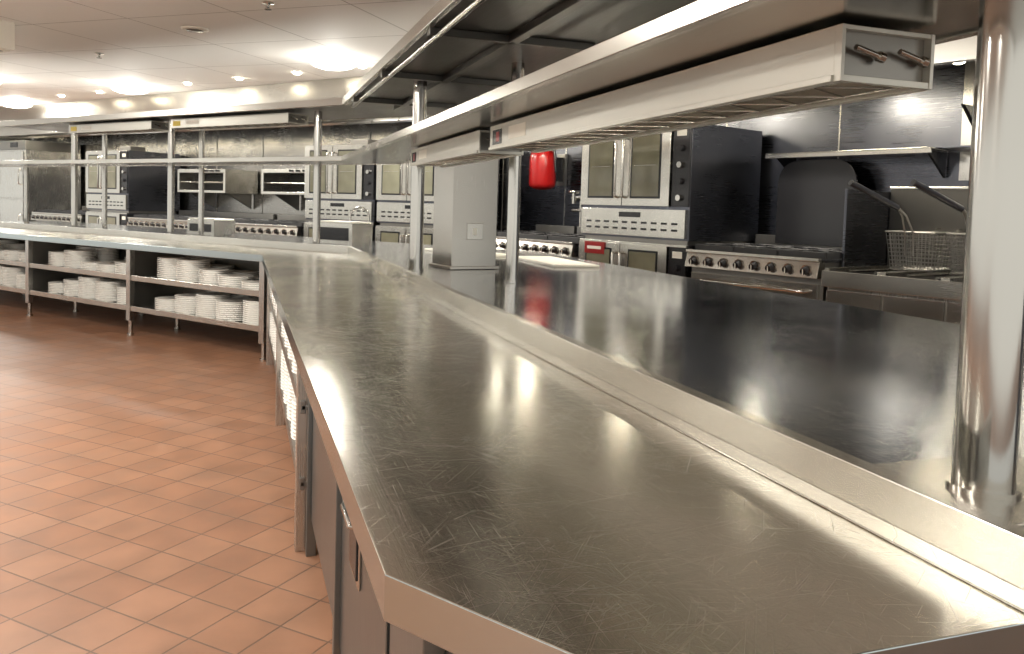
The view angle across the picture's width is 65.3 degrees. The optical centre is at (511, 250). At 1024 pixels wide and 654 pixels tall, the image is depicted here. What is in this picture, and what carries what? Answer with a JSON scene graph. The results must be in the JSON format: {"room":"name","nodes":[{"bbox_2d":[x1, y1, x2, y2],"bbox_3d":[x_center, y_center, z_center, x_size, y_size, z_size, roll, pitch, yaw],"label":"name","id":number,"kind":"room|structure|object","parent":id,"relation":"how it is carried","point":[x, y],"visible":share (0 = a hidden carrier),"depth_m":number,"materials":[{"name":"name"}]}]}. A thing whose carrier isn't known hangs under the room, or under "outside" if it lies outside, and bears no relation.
{"room":"commercial kitchen","nodes":[
{"label":"commercial kitchen","id":0,"kind":"room"},
{"bbox_2d":[0,290,332,653],"bbox_3d":[-4.986,0.624,9.984,21.000,0.050,30.000,1,3,-19],"label":"floor","id":1,"kind":"structure","parent":0,"point":[147,477],"depth_m":3.43,"materials":[{"name":"tile"}]},
{"bbox_2d":[0,140,80,220],"bbox_3d":[-10.302,-1.099,16.971,2.000,2.340,1.202,4,4,33],"label":"refrigerator","id":2,"kind":"object","parent":1,"relation":"on","point":[49,187],"visible":0.61,"depth_m":16.31,"materials":[{"name":"metal"}]},
{"bbox_2d":[31,206,89,222],"bbox_3d":[-8.504,-0.336,15.770,1.800,1.050,1.101,4,4,33],"label":"gas range","id":3,"kind":"object","parent":1,"relation":"on","point":[46,214],"visible":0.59,"depth_m":15.41,"materials":[{"name":"metal"}]},
{"bbox_2d":[86,146,179,224],"bbox_3d":[-7.084,-0.817,14.875,1.300,2.190,1.130,4,4,33],"label":"oven","id":4,"kind":"object","parent":1,"relation":"on","point":[131,190],"visible":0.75,"depth_m":14.41,"materials":[{"name":"metal"}]},
{"bbox_2d":[0,238,266,361],"bbox_3d":[-5.225,0.260,8.748,8.180,0.793,0.580,4,4,33],"label":"shelving unit","id":5,"kind":"object","parent":1,"relation":"on","point":[143,286],"visible":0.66,"depth_m":7.43,"materials":[{"name":"metal"}]},
{"bbox_2d":[0,239,258,324],"bbox_3d":[-4.770,0.184,8.466,6.930,0.477,0.602,4,4,33],"label":"stacks","id":6,"kind":"object","parent":5,"relation":"in","point":[210,304],"visible":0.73,"depth_m":7.17,"materials":[{"name":"white ceramic"}]},
{"bbox_2d":[127,210,274,228],"bbox_3d":[-5.402,-0.138,13.763,2.600,1.050,1.101,4,4,33],"label":"gas range","id":7,"kind":"object","parent":1,"relation":"on","point":[146,220],"visible":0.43,"depth_m":13.76,"materials":[{"name":"metal"}]},
{"bbox_2d":[235,214,308,236],"bbox_3d":[-3.558,-0.019,12.570,1.600,1.050,1.101,4,4,33],"label":"gas range","id":8,"kind":"object","parent":1,"relation":"on","point":[287,225],"visible":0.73,"depth_m":12.17,"materials":[{"name":"metal"}]},
{"bbox_2d":[304,139,379,240],"bbox_3d":[-2.205,-0.505,11.718,1.340,2.190,1.130,4,4,33],"label":"oven","id":9,"kind":"object","parent":1,"relation":"on","point":[344,188],"visible":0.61,"depth_m":11.22,"materials":[{"name":"metal"}]},
{"bbox_2d":[266,278,452,653],"bbox_3d":[-0.717,0.661,3.670,0.620,0.793,5.880,1,3,-19],"label":"base cabinet","id":10,"kind":"object","parent":1,"relation":"on","point":[321,518],"visible":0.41,"depth_m":2.25,"materials":[{"name":"metal"}]},
{"bbox_2d":[269,288,296,450],"bbox_3d":[-1.181,0.489,4.544,0.280,0.494,3.270,1,3,-19],"label":"stacks","id":11,"kind":"object","parent":10,"relation":"in","point":[289,397],"visible":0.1,"depth_m":3.93,"materials":[{"name":"white ceramic"}]},
{"bbox_2d":[0,222,1023,653],"bbox_3d":[-3.265,-0.029,6.635,2.944,0.117,13.812,-1,4,-42],"label":"countertop","id":12,"kind":"structure","parent":10,"relation":"on","point":[508,483],"depth_m":1.14,"materials":[{"name":"metal"}]},
{"bbox_2d":[375,159,499,244],"bbox_3d":[-1.048,-0.431,10.969,1.300,2.190,1.130,4,4,33],"label":"oven","id":13,"kind":"object","parent":1,"relation":"on","point":[393,182],"visible":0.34,"depth_m":10.68,"materials":[{"name":"metal"}]},
{"bbox_2d":[0,221,1023,526],"bbox_3d":[-2.197,0.391,7.455,4.367,0.848,15.075,-1,4,-41],"label":"countertop","id":14,"kind":"structure","parent":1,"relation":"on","point":[872,386],"depth_m":2.69,"materials":[{"name":"metal"}]},
{"bbox_2d":[187,218,234,235],"bbox_3d":[-3.592,-0.283,9.540,0.500,0.195,0.305,4,4,33],"label":"microwave","id":15,"kind":"object","parent":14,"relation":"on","point":[212,226],"visible":0.89,"depth_m":9.41,"materials":[{"name":"metal"}]},
{"bbox_2d":[320,220,372,244],"bbox_3d":[-1.747,-0.185,8.346,0.500,0.235,0.305,4,4,33],"label":"microwave","id":16,"kind":"object","parent":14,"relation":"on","point":[331,231],"visible":0.84,"depth_m":8.21,"materials":[{"name":"metal"}]},
{"bbox_2d":[349,206,369,221],"bbox_3d":[-1.655,-0.277,8.644,0.243,0.393,0.123,1,3,-19],"label":"gooseneck faucet","id":17,"kind":"object","parent":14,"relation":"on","point":[359,207],"visible":0.47,"depth_m":8.66,"materials":[{"name":"metal"}]},
{"bbox_2d":[428,159,498,269],"bbox_3d":[-0.322,-0.365,5.527,0.380,0.970,0.340,0,3,-31],"label":"column","id":18,"kind":"structure","parent":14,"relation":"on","point":[465,196],"depth_m":5.41,"materials":[{"name":"paint"}]},
{"bbox_2d":[424,248,505,256],"bbox_3d":[-0.411,0.019,7.267,0.440,0.020,1.000,0,3,-27],"label":"cutting board","id":19,"kind":"object","parent":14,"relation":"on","point":[427,249],"visible":0.2,"depth_m":7.05,"materials":[{"name":"plastic"}]},
{"bbox_2d":[0,0,1023,525],"bbox_3d":[-2.628,-0.664,6.912,3.283,1.286,14.360,-1,4,-41],"label":"shelf","id":20,"kind":"object","parent":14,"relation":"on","point":[469,66],"visible":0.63,"depth_m":1.81,"materials":[{"name":"metal"}]},
{"bbox_2d":[69,120,167,134],"bbox_3d":[-4.297,-1.337,8.737,1.576,0.097,0.252,4,4,33],"label":"heat lamp","id":21,"kind":"object","parent":20,"relation":"attached to","point":[150,126],"visible":0.89,"depth_m":8.59,"materials":[{"name":"metal"}]},
{"bbox_2d":[170,113,308,130],"bbox_3d":[-2.642,-1.231,7.666,1.726,0.097,0.252,4,4,33],"label":"heat lamp","id":22,"kind":"object","parent":20,"relation":"attached to","point":[272,119],"visible":1,"depth_m":7.52,"materials":[{"name":"metal"}]},
{"bbox_2d":[410,130,523,167],"bbox_3d":[-0.287,-0.531,4.298,0.222,0.107,1.526,1,3,-19],"label":"heat lamp","id":23,"kind":"object","parent":20,"relation":"attached to","point":[473,147],"visible":0.83,"depth_m":4.02,"materials":[{"name":"metal"}]},
{"bbox_2d":[489,23,934,152],"bbox_3d":[0.345,-0.414,2.434,0.222,0.107,2.111,1,3,-19],"label":"heat lamp","id":24,"kind":"object","parent":20,"relation":"attached to","point":[843,63],"visible":1,"depth_m":1.75,"materials":[{"name":"metal"}]},
{"bbox_2d":[519,256,598,267],"bbox_3d":[0.321,0.089,6.355,0.360,0.020,1.000,1,3,-19],"label":"cutting board","id":25,"kind":"object","parent":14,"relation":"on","point":[550,261],"visible":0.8,"depth_m":6.14,"materials":[{"name":"plastic"}]},
{"bbox_2d":[496,224,575,249],"bbox_3d":[0.115,0.224,9.842,1.101,1.070,0.750,-1,4,-37],"label":"gas range","id":26,"kind":"object","parent":1,"relation":"on","point":[501,236],"visible":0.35,"depth_m":9.88,"materials":[{"name":"metal"}]},
{"bbox_2d":[519,227,585,258],"bbox_3d":[0.691,0.281,9.089,1.101,1.070,1.050,-1,4,-37],"label":"gas range","id":27,"kind":"object","parent":1,"relation":"on","point":[563,244],"visible":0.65,"depth_m":8.70,"materials":[{"name":"metal"}]},
{"bbox_2d":[579,125,761,277],"bbox_3d":[1.526,-0.201,8.045,1.130,2.190,1.420,-1,4,-37],"label":"oven","id":28,"kind":"object","parent":1,"relation":"on","point":[648,200],"visible":0.76,"depth_m":7.54,"materials":[{"name":"metal"}]},
{"bbox_2d":[685,159,857,300],"bbox_3d":[2.340,0.083,6.924,1.101,1.790,1.300,-1,4,-37],"label":"gas range","id":29,"kind":"object","parent":1,"relation":"on","point":[807,240],"visible":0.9,"depth_m":6.99,"materials":[{"name":"metal"}]},
{"bbox_2d":[821,187,967,323],"bbox_3d":[3.206,0.287,5.908,1.160,1.540,1.355,-1,4,-37],"label":"fryer","id":30,"kind":"object","parent":1,"relation":"on","point":[864,278],"visible":0.4,"depth_m":6.24,"materials":[{"name":"metal"}]},
{"bbox_2d":[848,180,963,271],"bbox_3d":[2.925,-0.170,5.849,1.250,0.638,0.376,-1,4,-37],"label":"basket","id":31,"kind":"object","parent":30,"relation":"on","point":[852,183],"visible":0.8,"depth_m":5.86,"materials":[{"name":"metal"}]},
{"bbox_2d":[910,179,966,274],"bbox_3d":[3.189,-0.143,5.504,1.250,0.638,0.366,-1,4,-37],"label":"basket","id":32,"kind":"object","parent":30,"relation":"on","point":[914,182],"visible":0.18,"depth_m":5.54,"materials":[{"name":"metal"}]},
{"bbox_2d":[0,0,438,107],"bbox_3d":[-4.896,-2.370,9.827,21.000,0.050,30.000,1,3,-19],"label":"ceiling","id":33,"kind":"structure","parent":0,"point":[144,43],"depth_m":8.56,"materials":[{"name":"white paint"}]},
{"bbox_2d":[0,20,14,52],"bbox_3d":[-5.318,-2.106,7.796,0.600,0.289,0.600,4,4,33],"label":"vent box","id":34,"kind":"object","parent":33,"relation":"attached to","point":[7,29],"visible":1,"depth_m":7.83,"materials":[{"name":"plastic"}]},
{"bbox_2d":[0,100,31,107],"bbox_3d":[-9.030,-2.653,14.542,0.520,0.123,0.520,1,3,-19],"label":"ceiling light","id":35,"kind":"object","parent":33,"relation":"in","point":[7,103],"depth_m":14.39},
{"bbox_2d":[111,84,148,94],"bbox_3d":[-5.763,-2.425,12.068,0.520,0.123,0.520,1,3,-19],"label":"ceiling light","id":36,"kind":"object","parent":33,"relation":"in","point":[121,88],"depth_m":11.92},
{"bbox_2d":[95,1,273,58],"bbox_3d":[-3.467,-2.181,8.102,3.945,0.059,0.100,5,4,43],"label":"sprinkler head","id":37,"kind":"object","parent":33,"relation":"attached to","point":[267,3],"visible":1,"depth_m":6.78},
{"bbox_2d":[181,26,208,32],"bbox_3d":[-3.134,-2.177,7.898,0.260,0.026,0.260,1,3,-19],"label":"ceiling speaker","id":38,"kind":"object","parent":33,"relation":"in","point":[196,29],"depth_m":7.84},
{"bbox_2d":[24,66,365,99],"bbox_3d":[-5.205,-2.451,11.949,10.440,0.026,0.088,4,4,33],"label":"recessed light","id":39,"kind":"object","parent":33,"relation":"in","point":[361,67],"visible":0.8,"depth_m":11.00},
{"bbox_2d":[0,76,431,140],"bbox_3d":[-5.923,-2.309,13.941,12.700,0.555,1.490,4,4,33],"label":"exhaust hood","id":40,"kind":"object","parent":33,"relation":"attached to","point":[338,87],"visible":0.36,"depth_m":12.57,"materials":[{"name":"metal"}]},
{"bbox_2d":[310,56,355,70],"bbox_3d":[-2.083,-2.170,9.313,0.520,0.123,0.520,1,3,-19],"label":"ceiling light","id":41,"kind":"object","parent":33,"relation":"in","point":[334,63],"depth_m":9.16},
{"bbox_2d":[0,122,508,230],"bbox_3d":[-7.453,-1.265,15.947,18.070,2.950,0.110,4,4,33],"label":"wall","id":42,"kind":"structure","parent":0,"point":[284,141],"depth_m":13.97,"materials":[{"name":"metal"}]},
{"bbox_2d":[177,169,257,208],"bbox_3d":[-5.161,-1.067,13.952,1.300,0.659,0.710,4,4,33],"label":"salamander broiler","id":43,"kind":"object","parent":42,"relation":"attached to","point":[240,185],"visible":0.94,"depth_m":13.84,"materials":[{"name":"metal"}]},
{"bbox_2d":[261,169,304,210],"bbox_3d":[-3.358,-0.952,12.786,1.200,0.659,0.710,4,4,33],"label":"salamander broiler","id":44,"kind":"object","parent":42,"relation":"attached to","point":[287,185],"visible":0.65,"depth_m":13.01,"materials":[{"name":"metal"}]},
{"bbox_2d":[519,61,975,243],"bbox_3d":[3.983,-0.400,5.986,0.121,2.950,12.720,-1,4,-37],"label":"wall","id":45,"kind":"structure","parent":0,"point":[935,117],"depth_m":7.04,"materials":[{"name":"metal"}]},
{"bbox_2d":[529,150,567,189],"bbox_3d":[0.470,-1.088,10.080,0.508,0.655,0.382,-1,4,-37],"label":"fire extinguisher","id":46,"kind":"object","parent":45,"relation":"attached to","point":[546,170],"visible":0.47,"depth_m":9.93,"materials":[{"name":"red metal"}]},
{"bbox_2d":[568,190,582,226],"bbox_3d":[1.059,-0.402,9.476,0.225,0.615,1.200,-1,4,-37],"label":"gas pipe manifold","id":47,"kind":"object","parent":45,"relation":"attached to","point":[574,197],"visible":0.24,"depth_m":9.82,"materials":[{"name":"metal"}]},
{"bbox_2d":[766,104,972,177],"bbox_3d":[3.114,-0.872,6.661,0.424,0.529,2.100,-1,4,-37],"label":"wall shelf","id":48,"kind":"object","parent":45,"relation":"attached to","point":[937,154],"visible":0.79,"depth_m":6.46,"materials":[{"name":"metal"}]},
{"bbox_2d":[934,36,976,65],"bbox_3d":[2.299,-1.629,6.833,1.490,0.675,7.850,-1,4,-37],"label":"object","id":49,"kind":"object","parent":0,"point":[960,51],"visible":0.02,"depth_m":5.01,"materials":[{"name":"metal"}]}
]}

